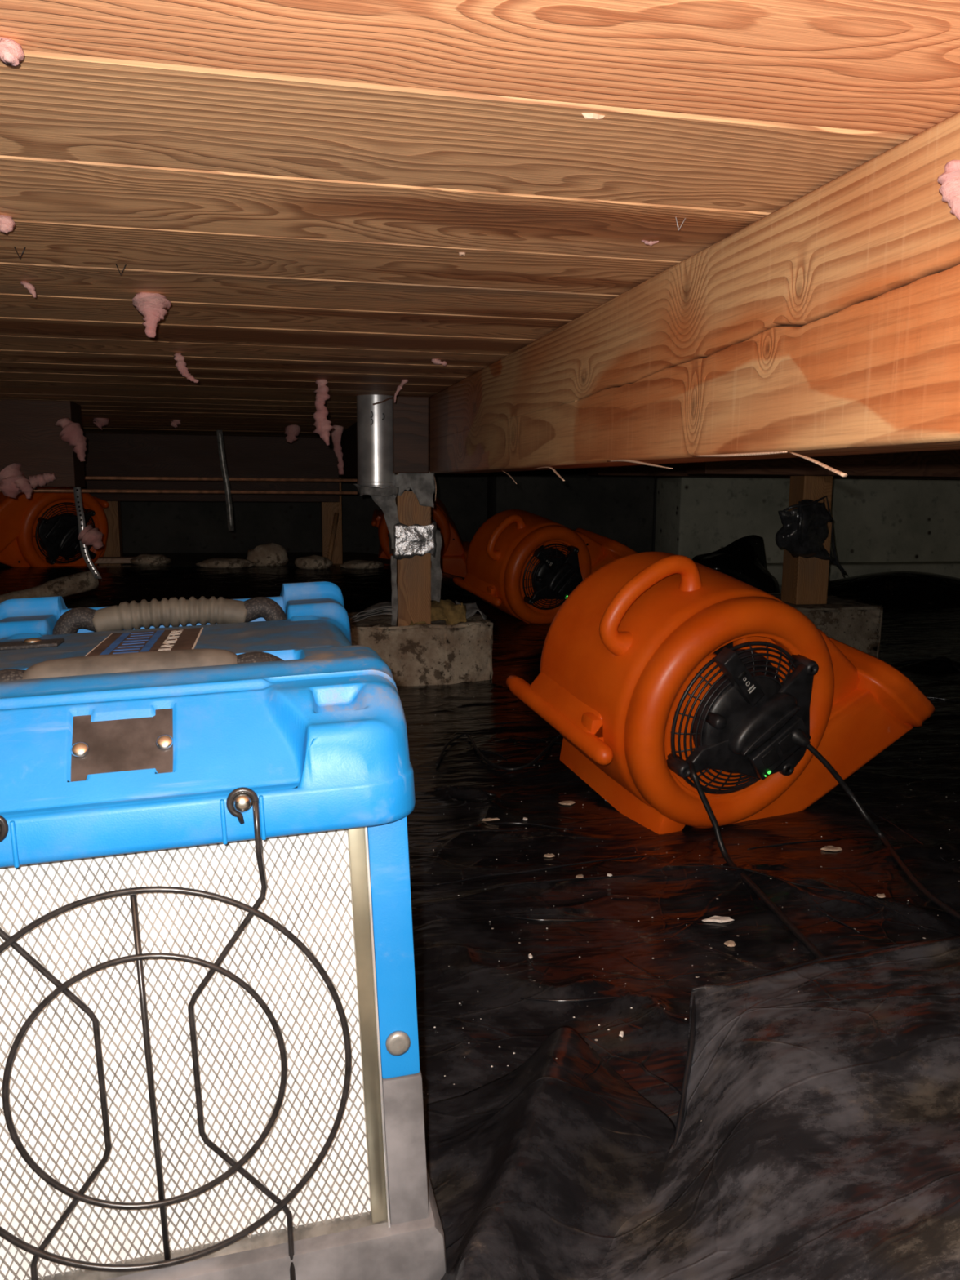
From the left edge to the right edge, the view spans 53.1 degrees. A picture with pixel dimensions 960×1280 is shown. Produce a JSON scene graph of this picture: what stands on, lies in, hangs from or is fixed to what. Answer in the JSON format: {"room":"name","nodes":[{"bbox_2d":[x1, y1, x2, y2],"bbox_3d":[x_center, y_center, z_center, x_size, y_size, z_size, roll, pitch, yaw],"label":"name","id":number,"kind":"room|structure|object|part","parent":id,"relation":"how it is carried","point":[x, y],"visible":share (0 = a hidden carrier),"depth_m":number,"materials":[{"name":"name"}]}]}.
{"room":"building cavity","nodes":[
{"label":"building cavity","id":0,"kind":"room"},
{"bbox_2d":[0,551,464,578],"bbox_3d":[0.157,0.079,2.379,6.500,0.190,6.100,-1,9,-12],"label":"floor","id":1,"kind":"structure","parent":0,"point":[178,558],"depth_m":4.79,"materials":[{"name":"soil"}]},
{"bbox_2d":[0,487,109,567],"bbox_3d":[-1.792,-0.466,3.763,0.387,0.452,0.665,7,11,34],"label":"air mover","id":2,"kind":"object","parent":1,"relation":"on","point":[42,530],"visible":0.73,"depth_m":3.70,"materials":[{"name":"orange plastic"}]},
{"bbox_2d":[52,528,61,537],"bbox_3d":[-1.631,-0.410,3.701,0.003,0.036,0.036,20,34,36],"label":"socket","id":3,"kind":"object","parent":2,"relation":"attached to","point":[56,533],"depth_m":3.70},
{"bbox_2d":[57,522,66,530],"bbox_3d":[-1.614,-0.438,3.710,0.003,0.036,0.036,20,34,36],"label":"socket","id":4,"kind":"object","parent":2,"relation":"attached to","point":[62,526],"depth_m":3.71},
{"bbox_3d":[-1.613,-0.413,3.763,0.016,0.178,0.231,20,34,36],"label":"mounting plate","id":5,"kind":"part","parent":2,"relation":"part of","materials":[{"name":"black plastic"}]},
{"bbox_2d":[35,502,95,563],"bbox_3d":[-1.624,-0.420,3.773,0.058,0.241,0.245,8,12,38],"label":"grille","id":6,"kind":"object","parent":2,"relation":"attached to","point":[57,541],"depth_m":3.73,"materials":[{"name":"black plastic"}]},
{"bbox_3d":[-1.671,-0.436,3.809,0.004,0.256,0.256,20,34,36],"label":"shadow plate","id":7,"kind":"part","parent":2,"relation":"part of","materials":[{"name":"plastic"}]},
{"bbox_3d":[-1.620,-0.419,3.774,0.047,0.156,0.156,20,34,36],"label":"motor","id":8,"kind":"part","parent":2,"relation":"part of","materials":[{"name":"black plastic"}]},
{"bbox_2d":[73,542,96,559],"bbox_3d":[-1.577,-0.355,3.825,0.029,0.071,0.095,6,11,33],"label":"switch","id":9,"kind":"object","parent":2,"relation":"attached to","point":[92,553],"depth_m":3.84,"materials":[{"name":"plastic"}]},
{"bbox_3d":[-1.624,-0.355,3.977,0.047,0.158,0.174,20,34,36],"label":"handle","id":10,"kind":"part","parent":2,"relation":"part of","materials":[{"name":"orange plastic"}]},
{"bbox_2d":[98,501,123,565],"bbox_3d":[-1.616,-0.596,4.172,0.090,0.580,0.080,-1,9,-12],"label":"post","id":11,"kind":"object","parent":1,"relation":"on","point":[113,513],"visible":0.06,"depth_m":4.16,"materials":[{"name":"brown wood"}]},
{"bbox_2d":[94,556,135,563],"bbox_3d":[-1.459,-0.332,3.980,0.270,0.022,0.080,-1,9,-12],"label":"board","id":12,"kind":"object","parent":1,"relation":"on","point":[101,559],"visible":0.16,"depth_m":3.94,"materials":[{"name":"brown wood"}]},
{"bbox_2d":[129,553,172,565],"bbox_3d":[-1.337,-0.324,3.904,0.161,0.054,0.100,-1,9,-12],"label":"rubble stone","id":13,"kind":"object","parent":1,"relation":"on","point":[145,559],"visible":0.91,"depth_m":3.87,"materials":[{"name":"stone"}]},
{"bbox_2d":[320,477,342,564],"bbox_3d":[-0.678,-0.620,4.374,0.090,0.580,0.080,-1,9,-12],"label":"post","id":14,"kind":"object","parent":1,"relation":"on","point":[328,509],"visible":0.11,"depth_m":4.35,"materials":[{"name":"brown wood"}]},
{"bbox_2d":[371,494,470,577],"bbox_3d":[-0.269,-0.561,5.002,0.603,0.506,0.395,0,9,-1],"label":"air mover","id":15,"kind":"object","parent":1,"relation":"on","point":[454,551],"visible":0.23,"depth_m":4.93,"materials":[{"name":"orange plastic"}]},
{"bbox_2d":[431,515,470,577],"bbox_3d":[-0.243,-0.539,5.034,0.571,0.451,0.331,-1,9,-12],"label":"outlet","id":16,"kind":"object","parent":15,"relation":"attached to","point":[454,551],"depth_m":4.94,"materials":[{"name":"orange plastic"}]},
{"bbox_2d":[0,564,959,1161],"bbox_3d":[0.484,0.068,2.283,4.500,0.198,3.880,-1,9,-12],"label":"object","id":17,"kind":"structure","parent":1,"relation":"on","point":[900,788],"depth_m":1.32,"materials":[{"name":"plastic"}]},
{"bbox_2d":[0,569,98,603],"bbox_3d":[-1.481,-0.154,3.252,0.076,0.144,0.394,7,11,36],"label":"drain pipe","id":18,"kind":"object","parent":17,"relation":"on","point":[85,581],"visible":0.71,"depth_m":3.28,"materials":[{"name":"concrete"}]},
{"bbox_2d":[0,581,446,1279],"bbox_3d":[-0.240,0.195,0.766,0.350,0.438,0.474,-2,9,-13],"label":"dehumidifier","id":19,"kind":"object","parent":17,"relation":"on","point":[210,1066],"visible":1,"depth_m":0.58,"materials":[{"name":"blue plastic"}]},
{"bbox_3d":[-0.205,0.061,0.550,0.057,0.039,0.032,-4,8,-13],"label":"metal plate","id":20,"kind":"part","parent":19,"relation":"part of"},
{"bbox_3d":[-0.223,0.022,0.620,0.142,0.028,0.030,-4,8,-13],"label":"handle","id":21,"kind":"part","parent":19,"relation":"part of","materials":[{"name":"rubber"}]},
{"bbox_3d":[-0.289,-0.024,0.901,0.142,0.032,0.031,-4,8,-13],"label":"handle","id":22,"kind":"part","parent":19,"relation":"part of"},
{"bbox_3d":[-0.190,0.387,0.590,0.270,0.018,0.027,-4,8,-13],"label":"sill","id":23,"kind":"part","parent":19,"relation":"part of","materials":[{"name":"grey metal"}]},
{"bbox_3d":[-0.250,0.033,0.743,0.334,0.112,0.467,-4,8,-13],"label":"lid","id":24,"kind":"part","parent":19,"relation":"part of","materials":[{"name":"blue plastic"}]},
{"bbox_2d":[195,557,257,568],"bbox_3d":[-1.009,-0.303,3.822,0.237,0.045,0.102,-1,9,-12],"label":"rubble stone","id":25,"kind":"object","parent":17,"relation":"on","point":[220,562],"visible":0.91,"depth_m":3.79,"materials":[{"name":"stone"}]},
{"bbox_2d":[245,542,288,565],"bbox_3d":[-0.864,-0.341,3.900,0.169,0.107,0.101,-1,9,-12],"label":"rubble stone","id":26,"kind":"object","parent":17,"relation":"on","point":[270,553],"visible":0.82,"depth_m":3.86,"materials":[{"name":"stone"}]},
{"bbox_2d":[293,555,333,568],"bbox_3d":[-0.667,-0.309,3.847,0.151,0.065,0.099,-1,9,-12],"label":"rubble stone","id":27,"kind":"object","parent":17,"relation":"on","point":[313,562],"visible":0.92,"depth_m":3.81,"materials":[{"name":"stone"}]},
{"bbox_2d":[327,512,338,560],"bbox_3d":[-0.614,-0.417,3.996,0.020,0.224,0.128,2,9,12],"label":"leaning stick","id":28,"kind":"object","parent":17,"relation":"on","point":[336,514],"visible":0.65,"depth_m":3.99,"materials":[{"name":"brown wood"}]},
{"bbox_2d":[339,560,384,568],"bbox_3d":[-0.476,-0.305,3.890,0.183,0.041,0.104,-1,9,-12],"label":"rubble stone","id":29,"kind":"object","parent":17,"relation":"on","point":[352,564],"visible":0.92,"depth_m":3.85,"materials":[{"name":"stone"}]},
{"bbox_2d":[347,612,493,686],"bbox_3d":[-0.174,0.032,2.657,0.400,0.200,0.350,-1,9,-12],"label":"concrete pier","id":30,"kind":"object","parent":17,"relation":"on","point":[436,653],"visible":0.53,"depth_m":2.50,"materials":[{"name":"concrete"}]},
{"bbox_2d":[351,610,392,622],"bbox_3d":[-0.266,-0.063,2.526,0.149,0.031,0.099,-1,9,-12],"label":"paper scrap","id":31,"kind":"object","parent":30,"relation":"on","point":[388,612],"visible":0.44,"depth_m":2.49,"materials":[{"name":"grey paper"}]},
{"bbox_2d":[350,608,392,621],"bbox_3d":[-0.268,-0.070,2.522,0.150,0.031,0.096,-1,9,-12],"label":"paper scrap","id":32,"kind":"object","parent":31,"relation":"on","point":[382,610],"visible":0.41,"depth_m":2.49,"materials":[{"name":"grey paper"}]},
{"bbox_2d":[349,606,394,618],"bbox_3d":[-0.268,-0.073,2.523,0.153,0.033,0.096,-1,9,-12],"label":"paper scrap","id":33,"kind":"object","parent":32,"relation":"on","point":[388,607],"visible":0.43,"depth_m":2.48,"materials":[{"name":"grey paper"}]},
{"bbox_2d":[351,600,393,617],"bbox_3d":[-0.267,-0.080,2.522,0.146,0.033,0.097,-1,9,-12],"label":"paper scrap","id":34,"kind":"object","parent":33,"relation":"on","point":[383,604],"visible":0.76,"depth_m":2.50,"materials":[{"name":"grey paper"}]},
{"bbox_2d":[371,471,442,626],"bbox_3d":[-0.196,-0.241,2.505,0.193,0.406,0.120,-1,9,-12],"label":"support post","id":35,"kind":"object","parent":30,"relation":"on","point":[415,542],"visible":0.91,"depth_m":2.46,"materials":[{"name":"brown wood"}]},
{"bbox_2d":[409,599,466,625],"bbox_3d":[-0.115,-0.078,2.587,0.155,0.072,0.195,0,9,-3],"label":"rag","id":36,"kind":"object","parent":30,"relation":"on","point":[447,611],"visible":0.81,"depth_m":2.53,"materials":[{"name":"fabric"}]},
{"bbox_2d":[455,600,486,619],"bbox_3d":[-0.020,-0.079,2.592,0.083,0.050,0.093,-1,9,-12],"label":"scrap","id":37,"kind":"object","parent":30,"relation":"on","point":[472,608],"visible":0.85,"depth_m":2.59,"materials":[{"name":"grey fabric"}]},
{"bbox_2d":[481,817,499,821],"bbox_3d":[0.017,0.278,1.488,0.030,0.003,0.007,-1,9,-12],"label":"chip","id":38,"kind":"object","parent":17,"relation":"on","point":[486,819],"visible":1,"depth_m":1.49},
{"bbox_2d":[435,733,562,770],"bbox_3d":[0.045,0.198,1.861,0.247,0.048,0.226,3,9,13],"label":"cord","id":39,"kind":"object","parent":17,"relation":"on","point":[556,738],"visible":0.94,"depth_m":1.83,"materials":[{"name":"black rubber"}]},
{"bbox_2d":[453,509,637,623],"bbox_3d":[0.278,-0.262,3.595,0.665,0.445,0.414,-5,10,-28],"label":"air mover","id":40,"kind":"object","parent":17,"relation":"on","point":[525,565],"visible":0.94,"depth_m":3.40,"materials":[{"name":"orange plastic"}]},
{"bbox_3d":[0.096,-0.359,3.388,0.174,0.158,0.047,-18,27,-27],"label":"handle","id":41,"kind":"part","parent":40,"relation":"part of","materials":[{"name":"orange plastic"}]},
{"bbox_3d":[0.209,-0.213,3.361,0.020,0.020,0.026,-18,27,-27],"label":"reset knob","id":42,"kind":"part","parent":40,"relation":"part of","materials":[{"name":"black plastic"}]},
{"bbox_2d":[533,549,556,570],"bbox_3d":[0.227,-0.279,3.348,0.094,0.075,0.029,-7,12,-38],"label":"switch","id":43,"kind":"object","parent":40,"relation":"attached to","point":[541,562],"depth_m":3.36,"materials":[{"name":"plastic"}]},
{"bbox_2d":[522,543,569,609],"bbox_3d":[0.257,-0.224,3.418,0.244,0.241,0.058,-5,11,-32],"label":"grille","id":44,"kind":"object","parent":40,"relation":"attached to","point":[545,586],"depth_m":3.38,"materials":[{"name":"black plastic"}]},
{"bbox_3d":[0.256,-0.221,3.416,0.156,0.156,0.047,-18,27,-27],"label":"motor","id":45,"kind":"part","parent":40,"relation":"part of","materials":[{"name":"black plastic"}]},
{"bbox_3d":[0.268,-0.219,3.406,0.231,0.178,0.016,-18,27,-27],"label":"mounting plate","id":46,"kind":"part","parent":40,"relation":"part of","materials":[{"name":"black plastic"}]},
{"bbox_2d":[561,585,569,595],"bbox_3d":[0.306,-0.177,3.419,0.036,0.036,0.003,-18,27,-27],"label":"socket","id":47,"kind":"object","parent":40,"relation":"attached to","point":[566,589],"depth_m":3.42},
{"bbox_2d":[568,578,576,587],"bbox_3d":[0.328,-0.203,3.422,0.036,0.036,0.003,-18,27,-27],"label":"socket","id":48,"kind":"object","parent":40,"relation":"attached to","point":[571,583],"depth_m":3.42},
{"bbox_2d":[520,527,637,610],"bbox_3d":[0.298,-0.252,3.599,0.650,0.397,0.435,-1,9,-12],"label":"outlet","id":49,"kind":"object","parent":40,"relation":"attached to","point":[573,555],"depth_m":3.40,"materials":[{"name":"orange plastic"}]},
{"bbox_2d":[543,853,555,857],"bbox_3d":[0.098,0.304,1.357,0.015,0.003,0.009,3,9,13],"label":"chip","id":50,"kind":"object","parent":17,"relation":"on","point":[545,855],"visible":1,"depth_m":1.36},
{"bbox_2d":[426,1026,675,1279],"bbox_3d":[0.058,0.389,0.676,0.202,0.050,0.392,0,9,-1],"label":"film","id":51,"kind":"object","parent":17,"relation":"on","point":[535,1171],"visible":0.98,"depth_m":0.71,"materials":[{"name":"plastic"}]},
{"bbox_2d":[559,800,575,804],"bbox_3d":[0.143,0.268,1.583,0.021,0.003,0.022,7,11,35],"label":"chip","id":52,"kind":"object","parent":17,"relation":"on","point":[565,802],"visible":1,"depth_m":1.58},
{"bbox_2d":[618,1031,623,1037],"bbox_3d":[0.135,0.375,0.915,0.004,0.003,0.006,4,10,21],"label":"chip","id":53,"kind":"object","parent":17,"relation":"on","point":[621,1033],"visible":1,"depth_m":0.91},
{"bbox_2d":[432,714,953,1076],"bbox_3d":[0.428,0.246,1.559,1.008,0.060,1.454,0,9,-2],"label":"crumbs","id":54,"kind":"object","parent":17,"relation":"on","point":[435,714],"visible":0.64,"depth_m":1.07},
{"bbox_2d":[702,915,733,923],"bbox_3d":[0.288,0.338,1.162,0.040,0.003,0.016,-1,9,-12],"label":"chip","id":55,"kind":"object","parent":17,"relation":"on","point":[714,918],"visible":1,"depth_m":1.16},
{"bbox_2d":[506,551,934,959],"bbox_3d":[0.497,0.101,1.459,0.668,0.458,0.753,-4,10,-27],"label":"air mover","id":56,"kind":"object","parent":17,"relation":"on","point":[677,688],"visible":0.99,"depth_m":1.42,"materials":[{"name":"orange plastic"}]},
{"bbox_3d":[0.255,-0.047,1.411,0.174,0.158,0.047,-4,20,-25],"label":"handle","id":57,"kind":"part","parent":56,"relation":"part of","materials":[{"name":"orange plastic"}]},
{"bbox_3d":[0.336,0.114,1.364,0.020,0.020,0.026,-4,20,-25],"label":"reset knob","id":58,"kind":"part","parent":56,"relation":"part of","materials":[{"name":"black plastic"}]},
{"bbox_3d":[0.362,0.100,1.471,0.256,0.256,0.004,-4,20,-25],"label":"shadow plate","id":59,"kind":"part","parent":56,"relation":"part of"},
{"bbox_2d":[670,640,795,794],"bbox_3d":[0.388,0.118,1.419,0.245,0.241,0.058,-4,10,-25],"label":"grille","id":60,"kind":"object","parent":56,"relation":"attached to","point":[754,753],"depth_m":1.38,"materials":[{"name":"black plastic"}]},
{"bbox_3d":[0.386,0.120,1.416,0.156,0.156,0.047,-4,20,-25],"label":"motor","id":61,"kind":"part","parent":56,"relation":"part of","materials":[{"name":"black plastic"}]},
{"bbox_2d":[713,647,764,706],"bbox_3d":[0.366,0.052,1.356,0.086,0.087,0.030,-6,11,-35],"label":"switch","id":62,"kind":"object","parent":56,"relation":"attached to","point":[734,685],"depth_m":1.36,"materials":[{"name":"plastic"}]},
{"bbox_3d":[0.397,0.124,1.405,0.231,0.178,0.016,-4,20,-25],"label":"mounting plate","id":63,"kind":"part","parent":56,"relation":"part of","materials":[{"name":"black plastic"}]},
{"bbox_3d":[0.356,0.268,1.200,0.047,0.132,0.402,-2,9,-13],"label":"power cord","id":64,"kind":"part","parent":56,"relation":"part of","materials":[{"name":"black rubber"}]},
{"bbox_2d":[666,629,934,827],"bbox_3d":[0.449,0.103,1.602,0.641,0.407,0.397,-1,9,-12],"label":"outlet","id":65,"kind":"object","parent":56,"relation":"attached to","point":[851,704],"depth_m":1.43,"materials":[{"name":"orange plastic"}]},
{"bbox_2d":[724,940,736,946],"bbox_3d":[0.286,0.347,1.100,0.013,0.003,0.012,-1,9,-12],"label":"chip","id":66,"kind":"object","parent":17,"relation":"on","point":[731,944],"visible":1,"depth_m":1.10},
{"bbox_2d":[692,534,779,593],"bbox_3d":[0.957,-0.289,3.625,0.452,0.215,0.320,-1,9,-12],"label":"film","id":67,"kind":"object","parent":17,"relation":"on","point":[744,559],"visible":0.84,"depth_m":3.55,"materials":[{"name":"plastic"}]},
{"bbox_2d":[587,934,959,1279],"bbox_3d":[0.344,0.321,0.848,0.337,0.134,0.943,6,11,32],"label":"film","id":68,"kind":"object","parent":17,"relation":"on","point":[817,1137],"visible":1,"depth_m":0.67,"materials":[{"name":"plastic"}]},
{"bbox_2d":[769,593,883,658],"bbox_3d":[0.918,-0.021,2.995,0.539,0.213,0.410,-1,9,-12],"label":"concrete pier","id":69,"kind":"object","parent":17,"relation":"on","point":[857,624],"visible":0.28,"depth_m":2.83,"materials":[{"name":"concrete"}]},
{"bbox_2d":[775,475,848,604],"bbox_3d":[0.983,-0.299,2.878,0.280,0.380,0.129,-5,10,-28],"label":"support post","id":70,"kind":"object","parent":69,"relation":"on","point":[806,535],"visible":0.99,"depth_m":2.84,"materials":[{"name":"brown wood"}]},
{"bbox_2d":[819,845,842,851],"bbox_3d":[0.509,0.302,1.392,0.033,0.003,0.018,-1,9,-12],"label":"chip","id":71,"kind":"object","parent":17,"relation":"on","point":[831,848],"visible":1,"depth_m":1.39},
{"bbox_2d":[791,728,959,920],"bbox_3d":[0.555,0.235,1.294,0.142,0.171,0.348,-1,9,-12],"label":"extension cord","id":72,"kind":"object","parent":17,"relation":"on","point":[799,738],"visible":1,"depth_m":1.41,"materials":[{"name":"black rubber"}]},
{"bbox_2d":[876,893,885,897],"bbox_3d":[0.504,0.321,1.205,0.013,0.003,0.008,-1,9,-12],"label":"chip","id":73,"kind":"object","parent":17,"relation":"on","point":[881,895],"visible":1,"depth_m":1.20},
{"bbox_2d":[0,0,959,443],"bbox_3d":[0.173,-0.600,2.220,6.600,0.070,6.200,-1,9,-12],"label":"ceiling","id":74,"kind":"structure","parent":0,"point":[304,184],"depth_m":0.65,"materials":[{"name":"brown wood"}]},
{"bbox_2d":[0,214,15,234],"bbox_3d":[-0.390,-0.343,0.789,0.016,0.018,0.017,-1,9,-12],"label":"tuft","id":75,"kind":"object","parent":74,"relation":"attached to","point":[7,224],"visible":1,"depth_m":0.78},
{"bbox_2d":[0,37,24,66],"bbox_3d":[-0.233,-0.292,0.476,0.013,0.017,0.016,-1,9,-12],"label":"tuft","id":76,"kind":"object","parent":74,"relation":"attached to","point":[11,54],"visible":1,"depth_m":0.47,"materials":[{"name":"fabric"}]},
{"bbox_2d":[20,280,36,297],"bbox_3d":[-0.494,-0.384,1.051,0.019,0.019,0.009,3,10,16],"label":"tuft","id":77,"kind":"object","parent":74,"relation":"attached to","point":[30,287],"visible":1,"depth_m":1.05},
{"bbox_2d":[0,399,84,487],"bbox_3d":[-1.322,-0.532,2.604,0.435,0.228,0.150,-1,9,-12],"label":"beam","id":78,"kind":"structure","parent":74,"relation":"attached to","point":[29,435],"depth_m":2.56,"materials":[{"name":"black wood"}]},
{"bbox_2d":[0,463,29,498],"bbox_3d":[-1.237,-0.422,2.550,0.082,0.093,0.090,-1,9,-12],"label":"tuft","id":79,"kind":"object","parent":78,"relation":"attached to","point":[8,475],"visible":0.84,"depth_m":2.52,"materials":[{"name":"fabric"}]},
{"bbox_2d":[13,475,33,498],"bbox_3d":[-1.206,-0.404,2.537,0.047,0.061,0.050,-1,9,-12],"label":"tuft","id":80,"kind":"object","parent":78,"relation":"attached to","point":[24,486],"visible":1,"depth_m":2.52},
{"bbox_2d":[29,472,55,488],"bbox_3d":[-1.160,-0.423,2.554,0.063,0.043,0.043,0,9,-2],"label":"tuft","id":81,"kind":"object","parent":78,"relation":"attached to","point":[42,480],"visible":1,"depth_m":2.54,"materials":[{"name":"fabric"}]},
{"bbox_2d":[55,417,87,462],"bbox_3d":[-1.086,-0.534,2.561,0.076,0.116,0.071,-8,13,-43],"label":"tuft","id":82,"kind":"object","parent":78,"relation":"attached to","point":[72,433],"visible":1,"depth_m":2.54,"materials":[{"name":"fabric"}]},
{"bbox_2d":[73,487,102,578],"bbox_3d":[-1.137,-0.392,2.740,0.101,0.430,0.046,8,12,39],"label":"strap","id":83,"kind":"object","parent":78,"relation":"hanging from","point":[77,495],"visible":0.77,"depth_m":2.73,"materials":[{"name":"metal"}]},
{"bbox_2d":[77,524,103,550],"bbox_3d":[-1.105,-0.292,2.729,0.065,0.072,0.079,-1,9,-12],"label":"tuft","id":84,"kind":"object","parent":83,"relation":"attached to","point":[89,535],"visible":1,"depth_m":2.71,"materials":[{"name":"fabric"}]},
{"bbox_2d":[92,417,109,430],"bbox_3d":[-1.308,-0.755,3.315,0.057,0.064,0.070,-1,9,-12],"label":"tuft","id":85,"kind":"object","parent":74,"relation":"attached to","point":[99,422],"visible":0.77,"depth_m":3.30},
{"bbox_2d":[132,292,172,337],"bbox_3d":[-0.382,-0.380,1.119,0.043,0.055,0.037,-1,9,-12],"label":"tuft","id":86,"kind":"object","parent":74,"relation":"attached to","point":[153,307],"visible":0.99,"depth_m":1.11,"materials":[{"name":"fabric"}]},
{"bbox_2d":[170,419,182,428],"bbox_3d":[-1.064,-0.767,3.371,0.045,0.048,0.046,-1,9,-12],"label":"tuft","id":87,"kind":"object","parent":74,"relation":"attached to","point":[175,423],"visible":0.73,"depth_m":3.35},
{"bbox_2d":[173,352,199,382],"bbox_3d":[-0.496,-0.459,1.613,0.041,0.052,0.020,4,10,19],"label":"tuft","id":88,"kind":"object","parent":74,"relation":"attached to","point":[181,365],"visible":1,"depth_m":1.61,"materials":[{"name":"fabric"}]},
{"bbox_2d":[80,432,339,502],"bbox_3d":[-1.996,-0.718,3.966,2.798,0.280,0.080,-1,9,-12],"label":"cross beam","id":89,"kind":"structure","parent":74,"relation":"attached to","point":[118,455],"depth_m":4.11,"materials":[{"name":"black wood"}]},
{"bbox_2d":[216,430,234,530],"bbox_3d":[-0.836,-0.523,3.152,0.047,0.326,0.001,-1,9,-12],"label":"strap","id":90,"kind":"object","parent":74,"relation":"hanging from","point":[220,433],"visible":1,"depth_m":3.15,"materials":[{"name":"grey metal"}]},
{"bbox_2d":[284,424,301,443],"bbox_3d":[-0.674,-0.740,3.455,0.058,0.066,0.063,-1,9,-12],"label":"tuft","id":91,"kind":"object","parent":74,"relation":"attached to","point":[292,431],"visible":1,"depth_m":3.44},
{"bbox_2d":[313,379,333,445],"bbox_3d":[-0.329,-0.478,2.013,0.043,0.138,0.046,-1,9,-12],"label":"tuft","id":92,"kind":"object","parent":74,"relation":"attached to","point":[322,424],"visible":0.98,"depth_m":2.00,"materials":[{"name":"fabric"}]},
{"bbox_2d":[330,425,343,475],"bbox_3d":[-0.426,-0.567,2.869,0.039,0.145,0.043,-1,9,-12],"label":"tuft","id":93,"kind":"object","parent":74,"relation":"attached to","point":[336,432],"visible":0.98,"depth_m":2.85,"materials":[{"name":"fabric"}]},
{"bbox_2d":[353,395,399,496],"bbox_3d":[-0.262,-0.485,2.399,0.112,0.247,0.105,-1,9,-12],"label":"metal pipe","id":94,"kind":"object","parent":74,"relation":"hanging from","point":[375,476],"visible":0.98,"depth_m":2.37,"materials":[{"name":"metal"}]},
{"bbox_2d":[338,395,428,478],"bbox_3d":[-0.454,-0.719,3.671,0.088,0.186,2.698,-1,9,-12],"label":"beam","id":95,"kind":"structure","parent":74,"relation":"attached to","point":[410,413],"depth_m":2.37,"materials":[{"name":"black wood"}]},
{"bbox_2d":[394,379,408,403],"bbox_3d":[-0.164,-0.518,1.995,0.015,0.052,0.034,9,13,43],"label":"tuft","id":96,"kind":"object","parent":74,"relation":"attached to","point":[403,382],"visible":0.98,"depth_m":1.99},
{"bbox_2d":[431,359,447,365],"bbox_3d":[-0.071,-0.485,1.671,0.027,0.015,0.018,3,10,17],"label":"tuft","id":97,"kind":"object","parent":74,"relation":"attached to","point":[436,362],"visible":0.97,"depth_m":1.67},
{"bbox_2d":[582,113,604,119],"bbox_3d":[0.066,-0.307,0.563,0.015,0.003,0.004,-1,9,-12],"label":"chip","id":98,"kind":"object","parent":74,"relation":"attached to","point":[588,116],"visible":1,"depth_m":0.56,"materials":[{"name":"brown wood"}]},
{"bbox_2d":[641,240,658,245],"bbox_3d":[0.149,-0.351,0.847,0.016,0.007,0.009,7,11,36],"label":"tuft","id":99,"kind":"object","parent":74,"relation":"attached to","point":[651,242],"visible":1,"depth_m":0.84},
{"bbox_2d":[429,111,959,501],"bbox_3d":[0.246,-0.227,0.872,0.098,0.254,3.150,-1,9,-12],"label":"support beam","id":100,"kind":"structure","parent":74,"relation":"attached to","point":[828,323],"depth_m":0.77,"materials":[{"name":"brown wood"}]},
{"bbox_2d":[937,160,959,220],"bbox_3d":[0.267,-0.251,0.537,0.017,0.037,0.023,-1,9,-12],"label":"tuft","id":101,"kind":"object","parent":100,"relation":"attached to","point":[949,180],"visible":1,"depth_m":0.54,"materials":[{"name":"fabric"}]},
{"bbox_2d":[587,462,959,479],"bbox_3d":[1.704,-0.802,4.357,2.500,0.134,0.140,-1,9,-12],"label":"beam","id":102,"kind":"structure","parent":74,"relation":"attached to","point":[679,469],"depth_m":4.10,"materials":[{"name":"brown wood"}]},
{"bbox_2d":[686,448,959,477],"bbox_3d":[1.917,-0.600,3.032,2.650,0.178,0.130,-1,9,-12],"label":"header beam","id":103,"kind":"structure","parent":74,"relation":"attached to","point":[944,463],"depth_m":2.80,"materials":[{"name":"brown wood"}]},
{"bbox_2d":[120,443,927,554],"bbox_3d":[-0.479,-0.728,5.244,6.700,1.000,0.150,-1,9,-12],"label":"wall","id":104,"kind":"structure","parent":0,"point":[147,526],"depth_m":5.06,"materials":[{"name":"concrete"}]},
{"bbox_2d":[487,475,654,552],"bbox_3d":[0.447,-0.502,4.784,0.805,0.615,0.200,-1,9,-12],"label":"wall","id":105,"kind":"structure","parent":0,"point":[620,509],"depth_m":4.67,"materials":[{"name":"concrete"}]},
{"bbox_2d":[927,479,959,479],"bbox_3d":[3.420,-0.328,2.975,0.150,1.000,6.200,-1,9,-12],"label":"wall","id":106,"kind":"structure","parent":0,"point":[927,479],"depth_m":5.69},
{"bbox_2d":[654,476,959,563],"bbox_3d":[1.919,-0.499,4.848,2.090,0.615,0.300,-1,9,-12],"label":"wall panel","id":107,"kind":"object","parent":106,"relation":"attached to","point":[875,520],"depth_m":4.64,"materials":[{"name":"concrete"}]},
{"bbox_2d":[766,561,959,586],"bbox_3d":[1.970,-0.266,4.662,2.080,0.215,0.148,-1,9,-12],"label":"trim","id":108,"kind":"structure","parent":106,"relation":"attached to","point":[945,568],"depth_m":4.57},
{"bbox_3d":[-3.080,-0.160,1.581,0.150,1.000,6.200,-1,9,-12],"label":"wall","id":109,"kind":"structure","parent":0,"visible":0},
{"bbox_2d":[0,488,357,494],"bbox_3d":[-1.856,-0.492,3.142,2.895,0.012,0.012,-1,9,-12],"label":"copper pipe","id":110,"kind":"object","parent":109,"relation":"attached to","point":[69,491],"visible":1,"depth_m":3.33,"materials":[{"name":"metal"}]},
{"bbox_2d":[84,475,357,482],"bbox_3d":[-1.855,-0.535,3.135,2.895,0.012,0.012,-1,9,-12],"label":"copper pipe","id":111,"kind":"object","parent":109,"relation":"attached to","point":[86,477],"visible":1,"depth_m":3.33,"materials":[{"name":"metal"}]}
]}

